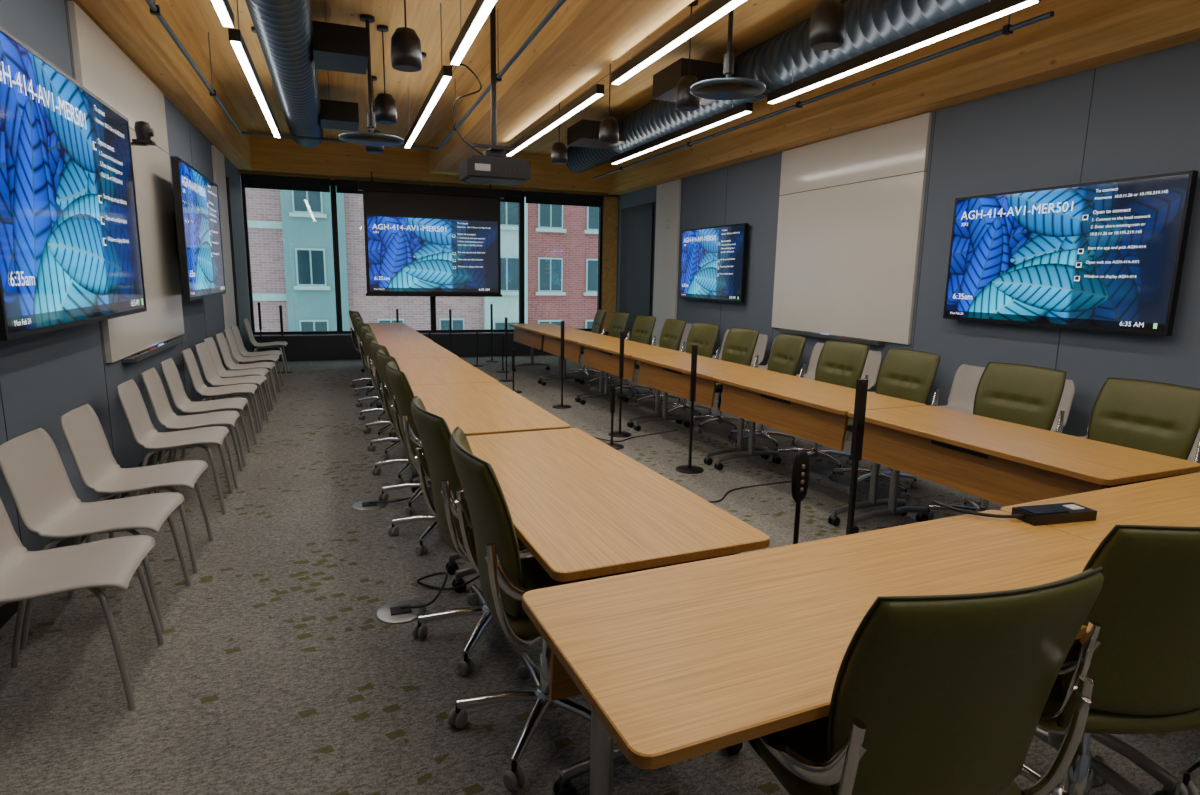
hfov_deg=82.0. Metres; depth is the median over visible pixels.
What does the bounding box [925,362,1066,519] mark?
office chair
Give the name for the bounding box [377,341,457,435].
conference table
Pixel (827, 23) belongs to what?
speaker
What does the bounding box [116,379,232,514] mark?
chair
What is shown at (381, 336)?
conference table
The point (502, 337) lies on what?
post
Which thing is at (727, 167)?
trim
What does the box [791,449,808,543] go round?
power strip
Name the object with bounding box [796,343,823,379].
chair
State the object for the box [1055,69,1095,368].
trim
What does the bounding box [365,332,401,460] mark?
office chair
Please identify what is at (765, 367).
chair
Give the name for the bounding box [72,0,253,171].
ceiling beam
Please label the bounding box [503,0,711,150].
trim
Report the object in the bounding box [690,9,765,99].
array
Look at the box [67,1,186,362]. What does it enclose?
whiteboard
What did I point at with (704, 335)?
office chair
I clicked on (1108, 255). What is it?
television
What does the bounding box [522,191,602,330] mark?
window
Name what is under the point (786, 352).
office chair
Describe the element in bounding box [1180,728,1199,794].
office chair
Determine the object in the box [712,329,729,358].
chair
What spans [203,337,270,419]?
chair
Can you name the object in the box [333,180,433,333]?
window
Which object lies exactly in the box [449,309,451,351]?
post
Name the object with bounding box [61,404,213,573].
chair
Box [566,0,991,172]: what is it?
air duct
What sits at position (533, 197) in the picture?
roller shade
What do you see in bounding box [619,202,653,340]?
door
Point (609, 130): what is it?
speaker
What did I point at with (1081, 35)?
ceiling beam
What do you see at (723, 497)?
cable
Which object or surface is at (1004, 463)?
conference table
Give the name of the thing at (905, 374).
office chair
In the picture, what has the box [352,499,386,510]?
outlet box
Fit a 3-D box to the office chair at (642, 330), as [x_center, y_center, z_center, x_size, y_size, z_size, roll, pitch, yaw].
[0.372,-0.537,8.829,0.632,1.002,0.646,-4,11,-25]
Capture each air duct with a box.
[245,0,368,147]
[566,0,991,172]
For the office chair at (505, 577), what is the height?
1.002 m
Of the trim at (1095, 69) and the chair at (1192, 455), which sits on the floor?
the chair at (1192, 455)
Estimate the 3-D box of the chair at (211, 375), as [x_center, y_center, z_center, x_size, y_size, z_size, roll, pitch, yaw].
[-3.501,-0.111,6.572,0.544,0.814,0.472,-2,11,-18]
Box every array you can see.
[339,14,403,145]
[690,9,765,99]
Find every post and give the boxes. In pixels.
[257,302,262,350]
[277,305,292,372]
[396,309,398,322]
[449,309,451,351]
[472,332,483,366]
[486,304,497,361]
[496,336,509,372]
[499,317,512,381]
[512,349,521,392]
[552,321,570,408]
[605,385,623,449]
[608,331,630,437]
[676,345,703,473]
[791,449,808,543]
[846,379,867,534]
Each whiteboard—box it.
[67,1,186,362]
[772,112,931,344]
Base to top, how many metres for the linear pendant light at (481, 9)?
0.626 m
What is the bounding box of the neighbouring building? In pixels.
[242,188,598,334]
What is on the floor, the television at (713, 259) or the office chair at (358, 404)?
the office chair at (358, 404)
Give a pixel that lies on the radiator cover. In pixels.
(325, 346)
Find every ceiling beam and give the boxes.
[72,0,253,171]
[250,132,611,193]
[429,0,693,174]
[607,0,1199,195]
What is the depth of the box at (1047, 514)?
2.24 m
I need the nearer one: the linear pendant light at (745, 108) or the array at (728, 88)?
the array at (728, 88)
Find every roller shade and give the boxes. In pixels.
[242,174,330,191]
[335,179,428,193]
[433,185,521,202]
[524,191,603,206]
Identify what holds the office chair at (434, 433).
on the floor
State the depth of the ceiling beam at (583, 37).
5.73 m
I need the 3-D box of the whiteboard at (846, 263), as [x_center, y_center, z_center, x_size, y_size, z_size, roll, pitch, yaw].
[2.575,-1.725,7.505,0.088,2.160,2.260,-3,11,-20]
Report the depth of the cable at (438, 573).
3.22 m
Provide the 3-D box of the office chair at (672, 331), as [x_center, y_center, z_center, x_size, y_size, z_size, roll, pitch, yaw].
[0.666,-0.412,8.150,0.632,1.002,0.646,-3,11,-21]
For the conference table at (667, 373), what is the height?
0.740 m
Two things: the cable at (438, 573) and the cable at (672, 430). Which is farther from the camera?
the cable at (672, 430)
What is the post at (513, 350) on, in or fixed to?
on the floor
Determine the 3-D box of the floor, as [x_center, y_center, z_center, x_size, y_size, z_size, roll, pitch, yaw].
[-0.203,0.514,5.989,6.950,0.100,15.000,-3,11,-20]
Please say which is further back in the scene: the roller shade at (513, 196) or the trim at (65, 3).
the roller shade at (513, 196)
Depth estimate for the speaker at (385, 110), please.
6.10 m
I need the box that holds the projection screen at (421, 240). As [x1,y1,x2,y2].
[358,172,504,296]
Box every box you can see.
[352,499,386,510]
[375,600,425,623]
[932,500,1096,525]
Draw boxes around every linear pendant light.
[210,0,234,26]
[228,0,280,137]
[404,3,451,147]
[449,0,497,64]
[506,80,603,155]
[611,0,745,84]
[611,48,752,163]
[767,0,1040,103]
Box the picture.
[367,216,497,291]
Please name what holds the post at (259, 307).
on the floor
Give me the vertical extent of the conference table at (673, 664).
0.740 m
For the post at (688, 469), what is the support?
on the floor
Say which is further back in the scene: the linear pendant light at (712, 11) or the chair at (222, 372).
the chair at (222, 372)
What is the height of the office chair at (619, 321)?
1.002 m
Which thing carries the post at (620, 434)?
on the floor
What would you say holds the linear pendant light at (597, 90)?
hanging from the ceiling at (1008, 29)
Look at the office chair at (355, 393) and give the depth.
8.31 m
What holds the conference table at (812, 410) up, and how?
on the floor
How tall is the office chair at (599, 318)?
1.002 m
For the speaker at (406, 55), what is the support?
hanging from the ceiling at (1008, 29)
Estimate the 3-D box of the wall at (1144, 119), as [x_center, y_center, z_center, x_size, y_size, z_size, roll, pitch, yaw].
[2.976,-1.468,6.837,0.230,3.620,15.000,-3,11,-20]
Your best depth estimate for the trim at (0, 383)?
3.04 m
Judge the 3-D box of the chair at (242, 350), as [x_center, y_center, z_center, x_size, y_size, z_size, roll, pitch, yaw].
[-4.336,-0.507,8.732,0.544,0.814,0.472,-3,11,-20]
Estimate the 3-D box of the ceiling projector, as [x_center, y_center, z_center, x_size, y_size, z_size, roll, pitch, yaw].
[-0.887,-2.426,5.452,0.582,1.388,0.434,-3,11,-20]
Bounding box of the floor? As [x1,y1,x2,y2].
[0,354,1199,794]
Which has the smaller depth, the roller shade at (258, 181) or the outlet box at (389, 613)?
the outlet box at (389, 613)
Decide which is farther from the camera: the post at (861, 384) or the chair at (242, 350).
the chair at (242, 350)
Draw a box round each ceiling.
[145,0,1053,179]
[168,0,840,155]
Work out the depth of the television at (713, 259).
9.82 m
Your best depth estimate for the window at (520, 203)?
12.84 m
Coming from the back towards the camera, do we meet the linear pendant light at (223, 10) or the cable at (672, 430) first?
the cable at (672, 430)
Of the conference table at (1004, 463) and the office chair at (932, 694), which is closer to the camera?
the office chair at (932, 694)
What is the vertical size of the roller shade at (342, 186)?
0.212 m
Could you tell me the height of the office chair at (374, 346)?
1.002 m
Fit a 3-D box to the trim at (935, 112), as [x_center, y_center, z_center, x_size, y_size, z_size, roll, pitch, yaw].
[3.020,-1.156,6.512,0.002,2.920,0.006,-3,11,-20]
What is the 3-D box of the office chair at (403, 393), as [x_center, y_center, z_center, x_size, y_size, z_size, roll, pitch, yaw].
[-0.894,0.303,3.936,0.632,1.002,0.646,-3,11,-23]
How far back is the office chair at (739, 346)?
6.91 m
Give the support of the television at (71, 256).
attached to the wall at (44, 377)
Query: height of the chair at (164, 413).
0.814 m
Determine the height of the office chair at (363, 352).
1.002 m
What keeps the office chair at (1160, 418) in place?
on the floor
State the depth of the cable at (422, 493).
4.49 m
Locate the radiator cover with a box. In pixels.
[252,331,607,361]
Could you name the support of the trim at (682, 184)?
attached to the wall at (1144, 119)
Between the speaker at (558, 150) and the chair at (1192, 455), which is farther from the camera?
the speaker at (558, 150)
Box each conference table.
[361,322,415,383]
[368,330,431,405]
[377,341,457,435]
[390,357,498,482]
[411,382,569,574]
[452,428,769,794]
[509,323,582,383]
[522,510,1145,794]
[538,331,624,402]
[577,340,688,427]
[632,354,778,464]
[713,373,925,525]
[846,405,1199,533]
[1000,472,1199,794]
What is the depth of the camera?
4.77 m
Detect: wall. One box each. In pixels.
[0,0,250,550]
[239,171,617,330]
[616,40,1199,436]
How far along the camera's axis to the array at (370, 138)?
5.91 m
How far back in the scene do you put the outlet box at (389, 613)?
3.07 m
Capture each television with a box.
[0,26,146,340]
[170,156,225,300]
[679,223,748,302]
[943,170,1197,335]
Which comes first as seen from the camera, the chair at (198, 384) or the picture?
the chair at (198, 384)
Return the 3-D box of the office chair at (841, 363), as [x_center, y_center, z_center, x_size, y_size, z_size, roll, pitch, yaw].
[1.779,0.060,5.588,0.632,1.002,0.646,-3,11,-23]
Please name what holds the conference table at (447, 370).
on the floor
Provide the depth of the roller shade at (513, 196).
12.53 m
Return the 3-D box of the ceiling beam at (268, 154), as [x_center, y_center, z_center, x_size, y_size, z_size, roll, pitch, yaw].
[-2.669,-4.029,12.001,6.090,0.570,0.260,-3,11,-20]
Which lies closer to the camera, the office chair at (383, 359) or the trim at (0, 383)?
the trim at (0, 383)
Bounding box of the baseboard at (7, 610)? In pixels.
[0,397,213,628]
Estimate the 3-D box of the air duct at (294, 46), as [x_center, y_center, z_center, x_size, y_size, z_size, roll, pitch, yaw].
[-1.627,-2.583,3.765,0.831,0.422,12.350,-3,11,-20]
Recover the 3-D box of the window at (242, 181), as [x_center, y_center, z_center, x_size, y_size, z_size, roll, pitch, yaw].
[-5.160,-2.349,11.576,1.380,2.580,0.100,-3,11,-20]
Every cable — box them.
[369,493,422,502]
[400,572,479,608]
[594,430,677,441]
[708,481,790,502]
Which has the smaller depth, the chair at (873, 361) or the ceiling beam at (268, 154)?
the chair at (873, 361)
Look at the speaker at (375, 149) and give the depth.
7.69 m
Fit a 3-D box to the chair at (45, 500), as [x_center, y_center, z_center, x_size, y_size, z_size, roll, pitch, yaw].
[-2.141,0.552,2.956,0.544,0.814,0.472,-2,11,-18]
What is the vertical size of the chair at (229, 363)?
0.814 m
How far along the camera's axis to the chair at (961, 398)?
5.86 m
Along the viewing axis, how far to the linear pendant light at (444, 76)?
6.22 m
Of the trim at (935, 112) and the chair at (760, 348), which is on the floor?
the chair at (760, 348)
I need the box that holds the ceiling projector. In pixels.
[449,4,529,185]
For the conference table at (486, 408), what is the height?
0.740 m
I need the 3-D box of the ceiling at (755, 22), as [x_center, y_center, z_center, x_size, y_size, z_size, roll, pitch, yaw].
[-0.136,-3.174,5.338,6.950,0.150,15.000,-3,11,-20]
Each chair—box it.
[0,428,190,648]
[0,498,164,710]
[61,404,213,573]
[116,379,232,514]
[141,368,242,492]
[160,358,250,466]
[182,348,259,448]
[195,342,268,430]
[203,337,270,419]
[215,333,276,409]
[224,328,280,397]
[230,325,283,385]
[243,318,288,376]
[349,310,371,389]
[352,313,375,397]
[354,317,379,408]
[357,321,385,425]
[361,326,392,438]
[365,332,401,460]
[370,340,410,484]
[377,349,431,514]
[386,361,437,555]
[411,396,529,675]
[448,426,628,790]
[566,310,605,379]
[583,312,629,386]
[608,315,655,397]
[630,319,685,407]
[655,323,692,348]
[660,323,719,420]
[689,328,758,434]
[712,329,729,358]
[719,334,767,364]
[728,333,805,450]
[744,566,1104,794]
[751,338,775,369]
[778,340,868,474]
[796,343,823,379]
[829,348,939,500]
[861,350,881,389]
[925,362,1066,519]
[937,364,984,413]
[1020,524,1199,794]
[1051,379,1074,431]
[1086,377,1199,488]
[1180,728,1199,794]
[1187,429,1199,461]
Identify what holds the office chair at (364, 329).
on the floor
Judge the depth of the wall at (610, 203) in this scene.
13.38 m
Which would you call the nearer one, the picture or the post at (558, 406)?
the post at (558, 406)
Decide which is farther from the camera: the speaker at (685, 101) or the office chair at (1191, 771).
the speaker at (685, 101)
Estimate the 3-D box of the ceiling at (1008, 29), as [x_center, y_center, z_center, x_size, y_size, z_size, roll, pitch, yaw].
[-0.248,-2.734,4.833,5.200,0.545,13.000,-3,11,-20]
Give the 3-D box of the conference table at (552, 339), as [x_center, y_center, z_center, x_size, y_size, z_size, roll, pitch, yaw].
[-0.256,-0.431,8.922,0.680,0.740,1.460,-3,11,-23]
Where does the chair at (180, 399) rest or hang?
on the floor
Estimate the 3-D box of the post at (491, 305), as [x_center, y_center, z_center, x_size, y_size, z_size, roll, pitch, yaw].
[-1.866,-1.112,11.897,0.220,0.990,0.220,-3,11,-20]
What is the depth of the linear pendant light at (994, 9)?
4.51 m
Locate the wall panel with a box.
[211,145,238,370]
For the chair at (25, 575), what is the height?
0.814 m
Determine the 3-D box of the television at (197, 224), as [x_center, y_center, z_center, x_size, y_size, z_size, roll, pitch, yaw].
[-3.896,-1.550,6.591,0.230,1.159,2.020,-3,11,-20]
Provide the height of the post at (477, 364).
0.560 m
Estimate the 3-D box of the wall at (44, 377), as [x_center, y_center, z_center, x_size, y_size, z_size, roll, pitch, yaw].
[-3.329,-1.167,4.489,0.200,3.620,15.000,-3,11,-20]
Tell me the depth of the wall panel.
9.15 m
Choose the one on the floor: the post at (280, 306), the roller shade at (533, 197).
the post at (280, 306)
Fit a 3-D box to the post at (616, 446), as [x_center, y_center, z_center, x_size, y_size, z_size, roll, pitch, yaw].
[0.108,0.165,6.098,0.220,0.560,0.220,-3,11,-20]
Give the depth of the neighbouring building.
22.55 m
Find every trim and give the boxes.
[0,383,21,542]
[65,3,114,457]
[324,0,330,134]
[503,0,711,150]
[678,184,682,299]
[719,167,727,340]
[912,112,935,349]
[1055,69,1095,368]
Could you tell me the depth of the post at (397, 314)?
11.39 m
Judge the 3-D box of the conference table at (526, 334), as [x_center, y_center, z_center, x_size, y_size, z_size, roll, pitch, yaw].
[-0.828,-0.677,10.255,0.680,0.740,1.460,-3,11,-23]
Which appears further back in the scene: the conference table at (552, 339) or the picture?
the picture
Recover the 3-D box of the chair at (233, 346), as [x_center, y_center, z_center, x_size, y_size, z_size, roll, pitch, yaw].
[-4.139,-0.414,8.227,0.544,0.814,0.472,-2,11,-19]
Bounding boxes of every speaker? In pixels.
[365,145,383,153]
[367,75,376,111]
[374,25,396,123]
[391,0,421,71]
[551,102,566,164]
[599,61,618,143]
[675,0,700,110]
[809,0,844,50]
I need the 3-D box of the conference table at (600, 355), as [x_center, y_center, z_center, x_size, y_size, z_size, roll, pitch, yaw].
[0.316,-0.186,7.589,0.680,0.740,1.460,-3,11,-23]
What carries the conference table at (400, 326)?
on the floor
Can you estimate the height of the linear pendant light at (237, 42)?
0.626 m
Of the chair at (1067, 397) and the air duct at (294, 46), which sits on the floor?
the chair at (1067, 397)
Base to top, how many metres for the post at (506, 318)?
0.900 m
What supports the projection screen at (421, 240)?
hanging from the ceiling at (1008, 29)
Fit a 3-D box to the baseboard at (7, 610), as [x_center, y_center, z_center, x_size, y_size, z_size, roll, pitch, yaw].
[-3.260,0.561,4.832,0.015,0.100,14.600,-3,11,-20]
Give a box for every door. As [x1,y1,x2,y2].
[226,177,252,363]
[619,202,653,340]
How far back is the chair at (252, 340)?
9.87 m
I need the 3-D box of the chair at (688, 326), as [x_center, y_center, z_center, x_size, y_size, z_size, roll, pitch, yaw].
[1.121,-0.721,10.501,0.544,0.814,0.472,-3,11,-21]
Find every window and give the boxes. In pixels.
[240,174,339,334]
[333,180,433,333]
[433,197,521,332]
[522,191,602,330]
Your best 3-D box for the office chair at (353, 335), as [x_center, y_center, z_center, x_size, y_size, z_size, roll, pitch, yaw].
[-2.962,-0.641,9.076,0.632,1.002,0.646,-5,12,-31]
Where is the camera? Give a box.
[131,121,155,145]

